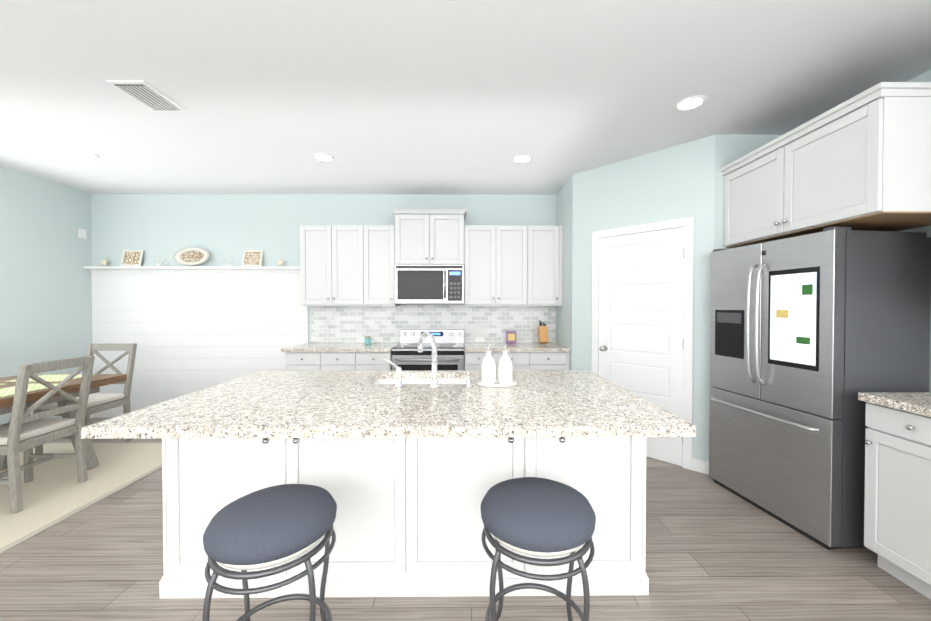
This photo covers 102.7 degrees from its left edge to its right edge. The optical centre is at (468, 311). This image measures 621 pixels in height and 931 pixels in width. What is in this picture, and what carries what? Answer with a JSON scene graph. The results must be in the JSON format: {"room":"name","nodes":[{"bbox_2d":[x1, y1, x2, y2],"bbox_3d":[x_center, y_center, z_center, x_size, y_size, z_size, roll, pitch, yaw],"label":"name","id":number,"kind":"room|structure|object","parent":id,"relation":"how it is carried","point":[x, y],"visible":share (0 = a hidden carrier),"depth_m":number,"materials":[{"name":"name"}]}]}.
{"room":"kitchen","nodes":[
{"label":"kitchen","id":0,"kind":"room"},
{"bbox_2d":[0,166,92,424],"bbox_3d":[-4.640,-0.013,0.901,0.100,2.750,7.365,0,1,-1],"label":"wall","id":1,"kind":"structure","parent":0,"point":[45,288],"depth_m":4.04,"materials":[{"name":"blue paint"}]},
{"bbox_2d":[78,229,85,238],"bbox_3d":[-4.609,-0.922,4.447,0.021,0.110,0.080,0,1,-1],"label":"wall sensor","id":2,"kind":"object","parent":1,"relation":"attached to","point":[82,233],"visible":1,"depth_m":4.44,"materials":[{"name":"white plastic"}]},
{"bbox_2d":[91,194,555,369],"bbox_3d":[-1.817,-0.064,4.659,5.810,2.750,0.100,0,1,-1],"label":"wall","id":3,"kind":"structure","parent":0,"point":[219,228],"depth_m":4.59,"materials":[{"name":"blue paint"}]},
{"bbox_2d":[84,266,299,271],"bbox_3d":[-3.299,-0.509,4.536,2.639,0.062,0.103,0,1,-1],"label":"shelf ledge","id":4,"kind":"object","parent":3,"relation":"attached to","point":[194,268],"visible":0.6,"depth_m":4.50,"materials":[{"name":"white wood"}]},
{"bbox_2d":[173,247,208,264],"bbox_3d":[-3.346,-0.663,4.502,0.426,0.223,0.062,0,1,-1],"label":"decorative plate","id":5,"kind":"object","parent":4,"relation":"on","point":[191,256],"visible":1,"depth_m":4.50,"materials":[{"name":"white ceramic"}]},
{"bbox_2d":[121,250,262,265],"bbox_3d":[-3.361,-0.643,4.540,1.690,0.201,0.064,0,1,-1],"label":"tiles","id":6,"kind":"structure","parent":4,"relation":"on","point":[134,257],"depth_m":4.53,"materials":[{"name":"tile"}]},
{"bbox_2d":[100,258,284,265],"bbox_3d":[-3.357,-0.596,4.535,2.244,0.108,0.041,0,1,-1],"label":"starfish","id":7,"kind":"object","parent":4,"relation":"on","point":[105,262],"visible":0.88,"depth_m":4.53,"materials":[{"name":"beige"}]},
{"bbox_2d":[154,257,235,265],"bbox_3d":[-3.346,-0.604,4.547,1.012,0.126,0.039,0,1,-1],"label":"coral","id":8,"kind":"object","parent":4,"relation":"on","point":[223,261],"visible":0.75,"depth_m":4.54,"materials":[{"name":"white ceramic"}]},
{"bbox_2d":[91,272,307,408],"bbox_3d":[-3.300,0.402,4.594,2.640,1.820,0.013,0,1,-1],"label":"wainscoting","id":9,"kind":"structure","parent":3,"relation":"attached to","point":[188,332],"depth_m":4.59,"materials":[{"name":"white wood"}]},
{"bbox_2d":[93,408,141,417],"bbox_3d":[-3.286,1.256,4.600,2.612,0.110,0.027,0,1,-1],"label":"baseboard","id":10,"kind":"structure","parent":9,"relation":"attached to","point":[110,413],"depth_m":4.58,"materials":[{"name":"white"}]},
{"bbox_2d":[300,225,367,304],"bbox_3d":[-1.541,-0.534,4.438,0.785,0.916,0.327,0,1,-1],"label":"upper cabinet","id":11,"kind":"object","parent":3,"relation":"attached to","point":[354,265],"depth_m":4.28,"materials":[{"name":"white wood"}]},
{"bbox_2d":[368,225,399,304],"bbox_3d":[-1.056,-0.534,4.442,0.422,0.916,0.327,0,1,-1],"label":"upper cabinet","id":12,"kind":"object","parent":3,"relation":"attached to","point":[381,271],"depth_m":4.29,"materials":[{"name":"white wood"}]},
{"bbox_2d":[392,209,463,264],"bbox_3d":[-0.447,-0.850,4.438,0.794,0.631,0.337,0,1,-1],"label":"upper cabinet","id":13,"kind":"object","parent":3,"relation":"attached to","point":[419,236],"depth_m":4.28,"materials":[{"name":"white wood"}]},
{"bbox_2d":[395,265,463,303],"bbox_3d":[-0.445,-0.309,4.403,0.788,0.443,0.423,0,1,-1],"label":"microwave","id":14,"kind":"object","parent":13,"relation":"attached to","point":[429,284],"visible":1,"depth_m":4.24,"materials":[{"name":"silver metal"}]},
{"bbox_2d":[311,305,555,342],"bbox_3d":[-0.427,0.156,4.619,3.029,0.469,0.008,0,1,-1],"label":"backsplash","id":15,"kind":"structure","parent":3,"relation":"attached to","point":[354,324],"depth_m":4.61,"materials":[{"name":"tile"}]},
{"bbox_2d":[464,225,535,304],"bbox_3d":[0.347,-0.534,4.454,0.792,0.916,0.327,0,1,-1],"label":"upper cabinet","id":16,"kind":"object","parent":3,"relation":"attached to","point":[500,260],"depth_m":4.30,"materials":[{"name":"white wood"}]},
{"bbox_2d":[536,225,562,304],"bbox_3d":[0.855,-0.534,4.459,0.463,0.916,0.327,0,1,-1],"label":"upper cabinet","id":17,"kind":"object","parent":3,"relation":"attached to","point":[549,239],"depth_m":4.30,"materials":[{"name":"white wood"}]},
{"bbox_2d":[0,418,930,620],"bbox_3d":[-0.945,1.392,0.953,7.490,0.060,7.565,0,1,-1],"label":"floor","id":18,"kind":"structure","parent":0,"point":[715,551],"depth_m":1.87,"materials":[{"name":"brown wood"}]},
{"bbox_2d":[0,442,161,553],"bbox_3d":[-3.571,1.339,2.222,1.960,0.009,3.050,0,1,-1],"label":"rug","id":19,"kind":"object","parent":18,"relation":"on","point":[54,492],"visible":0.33,"depth_m":2.85,"materials":[{"name":"beige carpet"}]},
{"bbox_2d":[0,355,94,512],"bbox_3d":[-3.173,0.837,2.674,0.538,0.984,0.470,0,1,-1],"label":"chair","id":20,"kind":"object","parent":19,"relation":"on","point":[25,432],"visible":1,"depth_m":2.65,"materials":[{"name":"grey wood"}]},
{"bbox_2d":[0,374,126,470],"bbox_3d":[-3.533,0.961,2.462,0.920,0.761,1.800,0,1,-1],"label":"dining table","id":21,"kind":"object","parent":19,"relation":"on","point":[71,387],"visible":0.44,"depth_m":3.08,"materials":[{"name":"brown wood"}]},
{"bbox_2d":[0,384,57,396],"bbox_3d":[-3.295,0.575,2.709,0.300,0.003,0.440,0,1,-1],"label":"placemat","id":22,"kind":"object","parent":21,"relation":"on","point":[8,391],"depth_m":2.72,"materials":[{"name":"fabric"}]},
{"bbox_2d":[4,374,95,381],"bbox_3d":[-3.539,0.569,3.167,0.440,0.003,0.300,0,1,-1],"label":"placemat","id":23,"kind":"object","parent":21,"relation":"on","point":[49,378],"depth_m":3.16,"materials":[{"name":"fabric"}]},
{"bbox_2d":[33,343,136,453],"bbox_3d":[-3.643,0.825,3.577,0.470,0.984,0.538,0,1,-1],"label":"head chair","id":24,"kind":"object","parent":19,"relation":"on","point":[97,403],"visible":0.4,"depth_m":3.74,"materials":[{"name":"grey wood"}]},
{"bbox_2d":[202,484,336,620],"bbox_3d":[-0.683,1.011,1.318,0.414,0.688,0.414,0,1,-11],"label":"stool","id":25,"kind":"object","parent":18,"relation":"on","point":[269,526],"visible":1,"depth_m":1.20,"materials":[{"name":"fabric"}]},
{"bbox_2d":[281,343,398,370],"bbox_3d":[-1.417,0.856,4.298,1.164,0.920,0.646,0,1,-1],"label":"base cabinet","id":26,"kind":"object","parent":18,"relation":"on","point":[333,357],"visible":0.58,"depth_m":4.00,"materials":[{"name":"white wood"}]},
{"bbox_2d":[365,336,370,344],"bbox_3d":[-1.190,0.346,4.405,0.072,0.094,0.072,0,1,-1],"label":"candle jar","id":27,"kind":"object","parent":26,"relation":"on","point":[367,340],"visible":1,"depth_m":4.37,"materials":[{"name":"teal glass"}]},
{"bbox_2d":[93,378,648,598],"bbox_3d":[-0.299,0.907,2.039,2.308,0.880,1.126,0,1,-1],"label":"kitchen island","id":28,"kind":"object","parent":18,"relation":"on","point":[411,472],"depth_m":1.77,"materials":[{"name":"white wood"}]},
{"bbox_2d":[81,371,380,437],"bbox_3d":[-1.029,0.447,2.005,0.840,0.040,1.224,0,1,-1],"label":"island countertop","id":29,"kind":"structure","parent":28,"relation":"on","point":[263,404],"depth_m":1.64,"materials":[{"name":"beige stone"}]},
{"bbox_2d":[309,370,472,437],"bbox_3d":[-0.299,0.447,2.011,0.620,0.040,1.224,0,1,-1],"label":"island countertop","id":30,"kind":"structure","parent":28,"relation":"on","point":[375,409],"depth_m":1.60,"materials":[{"name":"beige stone"}]},
{"bbox_2d":[383,332,471,387],"bbox_3d":[-0.228,0.272,2.151,0.492,0.304,0.196,0,1,-1],"label":"faucet","id":31,"kind":"object","parent":30,"relation":"on","point":[434,383],"visible":1,"depth_m":2.08,"materials":[{"name":"silver metal"}]},
{"bbox_2d":[469,370,695,437],"bbox_3d":[0.433,0.447,2.017,0.844,0.040,1.224,0,1,-1],"label":"island countertop","id":32,"kind":"structure","parent":28,"relation":"on","point":[542,403],"depth_m":1.64,"materials":[{"name":"beige stone"}]},
{"bbox_2d":[478,344,516,386],"bbox_3d":[0.165,0.306,2.136,0.224,0.237,0.139,0,1,-1],"label":"soap tray","id":33,"kind":"object","parent":32,"relation":"on","point":[505,373],"visible":1,"depth_m":2.10,"materials":[{"name":"white ceramic"}]},
{"bbox_2d":[391,329,463,370],"bbox_3d":[-0.438,0.773,4.280,0.786,1.085,0.681,0,1,-1],"label":"range","id":34,"kind":"object","parent":18,"relation":"on","point":[406,355],"visible":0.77,"depth_m":4.01,"materials":[{"name":"silver metal"}]},
{"bbox_2d":[465,342,569,369],"bbox_3d":[0.523,0.855,4.315,1.129,0.920,0.646,0,1,-1],"label":"base cabinet","id":35,"kind":"object","parent":18,"relation":"on","point":[536,356],"visible":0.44,"depth_m":4.02,"materials":[{"name":"white wood"}]},
{"bbox_2d":[506,331,515,343],"bbox_3d":[0.517,0.315,4.488,0.115,0.154,0.043,0,1,-1],"label":"box","id":36,"kind":"object","parent":35,"relation":"on","point":[510,337],"visible":0.96,"depth_m":4.47,"materials":[{"name":"purple"}]},
{"bbox_2d":[538,320,547,343],"bbox_3d":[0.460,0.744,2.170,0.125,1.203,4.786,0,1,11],"label":"knife block","id":37,"kind":"object","parent":35,"relation":"on","point":[543,334],"visible":1,"depth_m":4.40,"materials":[{"name":"brown wood"}]},
{"bbox_2d":[480,477,595,620],"bbox_3d":[0.252,1.010,1.376,0.414,0.688,0.414,0,1,5],"label":"stool","id":38,"kind":"object","parent":18,"relation":"on","point":[537,516],"visible":1,"depth_m":1.25,"materials":[{"name":"fabric"}]},
{"bbox_2d":[709,227,930,549],"bbox_3d":[2.232,0.434,2.527,0.718,1.813,0.880,0,1,-8],"label":"fridge","id":39,"kind":"object","parent":18,"relation":"on","point":[812,335],"visible":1,"depth_m":2.16,"materials":[{"name":"grey metal"}]},
{"bbox_2d":[861,400,930,599],"bbox_3d":[2.387,0.911,1.718,0.607,0.880,0.489,0,1,-1],"label":"base cabinet","id":40,"kind":"object","parent":18,"relation":"on","point":[897,516],"depth_m":1.81,"materials":[{"name":"white wood"}]},
{"bbox_2d":[858,392,930,419],"bbox_3d":[2.375,0.456,1.304,0.637,0.039,1.316,0,1,-1],"label":"countertop","id":41,"kind":"structure","parent":40,"relation":"on","point":[919,403],"depth_m":1.83,"materials":[{"name":"beige stone"}]},
{"bbox_2d":[0,0,930,194],"bbox_3d":[-0.945,-1.418,0.914,7.490,0.060,7.565,0,1,-1],"label":"ceiling","id":42,"kind":"structure","parent":0,"point":[430,97],"depth_m":2.29,"materials":[{"name":"white paint"}]},
{"bbox_2d":[68,149,99,158],"bbox_3d":[-3.476,-1.418,3.370,0.193,0.005,0.193,0,1,-1],"label":"recessed light","id":43,"kind":"object","parent":42,"relation":"in","point":[80,153],"depth_m":3.37,"materials":[{"name":"white"}]},
{"bbox_2d":[106,80,186,111],"bbox_3d":[-2.093,-1.401,2.442,0.230,0.016,0.350,0,1,-1],"label":"ceiling vent","id":44,"kind":"object","parent":42,"relation":"in","point":[147,95],"visible":0.98,"depth_m":2.41,"materials":[{"name":"white metal"}]},
{"bbox_2d":[312,153,334,161],"bbox_3d":[-1.339,-1.419,3.445,0.193,0.005,0.193,0,1,-1],"label":"recessed light","id":45,"kind":"object","parent":42,"relation":"in","point":[323,157],"depth_m":3.44,"materials":[{"name":"white"}]},
{"bbox_2d":[512,155,532,163],"bbox_3d":[0.505,-1.420,3.489,0.193,0.005,0.193,0,1,-1],"label":"recessed light","id":46,"kind":"object","parent":42,"relation":"in","point":[520,159],"depth_m":3.49,"materials":[{"name":"white"}]},
{"bbox_2d":[673,95,707,111],"bbox_3d":[1.506,-1.407,2.528,0.193,0.005,0.193,0,1,-1],"label":"recessed light","id":47,"kind":"object","parent":42,"relation":"in","point":[690,103],"depth_m":2.52,"materials":[{"name":"white"}]},
{"bbox_2d":[556,135,781,466],"bbox_3d":[1.935,-0.054,3.874,1.680,2.750,1.735,0,1,-1],"label":"wall","id":48,"kind":"structure","parent":0,"point":[684,180],"depth_m":3.30,"materials":[{"name":"blue paint"}]},
{"bbox_2d":[591,217,706,473],"bbox_3d":[1.571,0.271,3.380,0.656,2.115,0.763,0,1,-1],"label":"door","id":49,"kind":"structure","parent":48,"relation":"attached to","point":[642,310],"depth_m":3.35,"materials":[{"name":"white wood"}]},
{"bbox_2d":[896,70,930,391],"bbox_3d":[2.757,-0.002,0.149,0.100,2.750,5.730,0,1,-1],"label":"wall","id":50,"kind":"structure","parent":0,"point":[925,77],"depth_m":2.19,"materials":[{"name":"blue paint"}]},
{"bbox_2d":[720,82,930,247],"bbox_3d":[2.356,-0.820,2.432,0.656,0.638,1.182,0,1,-1],"label":"upper cabinet","id":51,"kind":"object","parent":50,"relation":"attached to","point":[861,161],"visible":1,"depth_m":2.08,"materials":[{"name":"white wood"}]}
]}

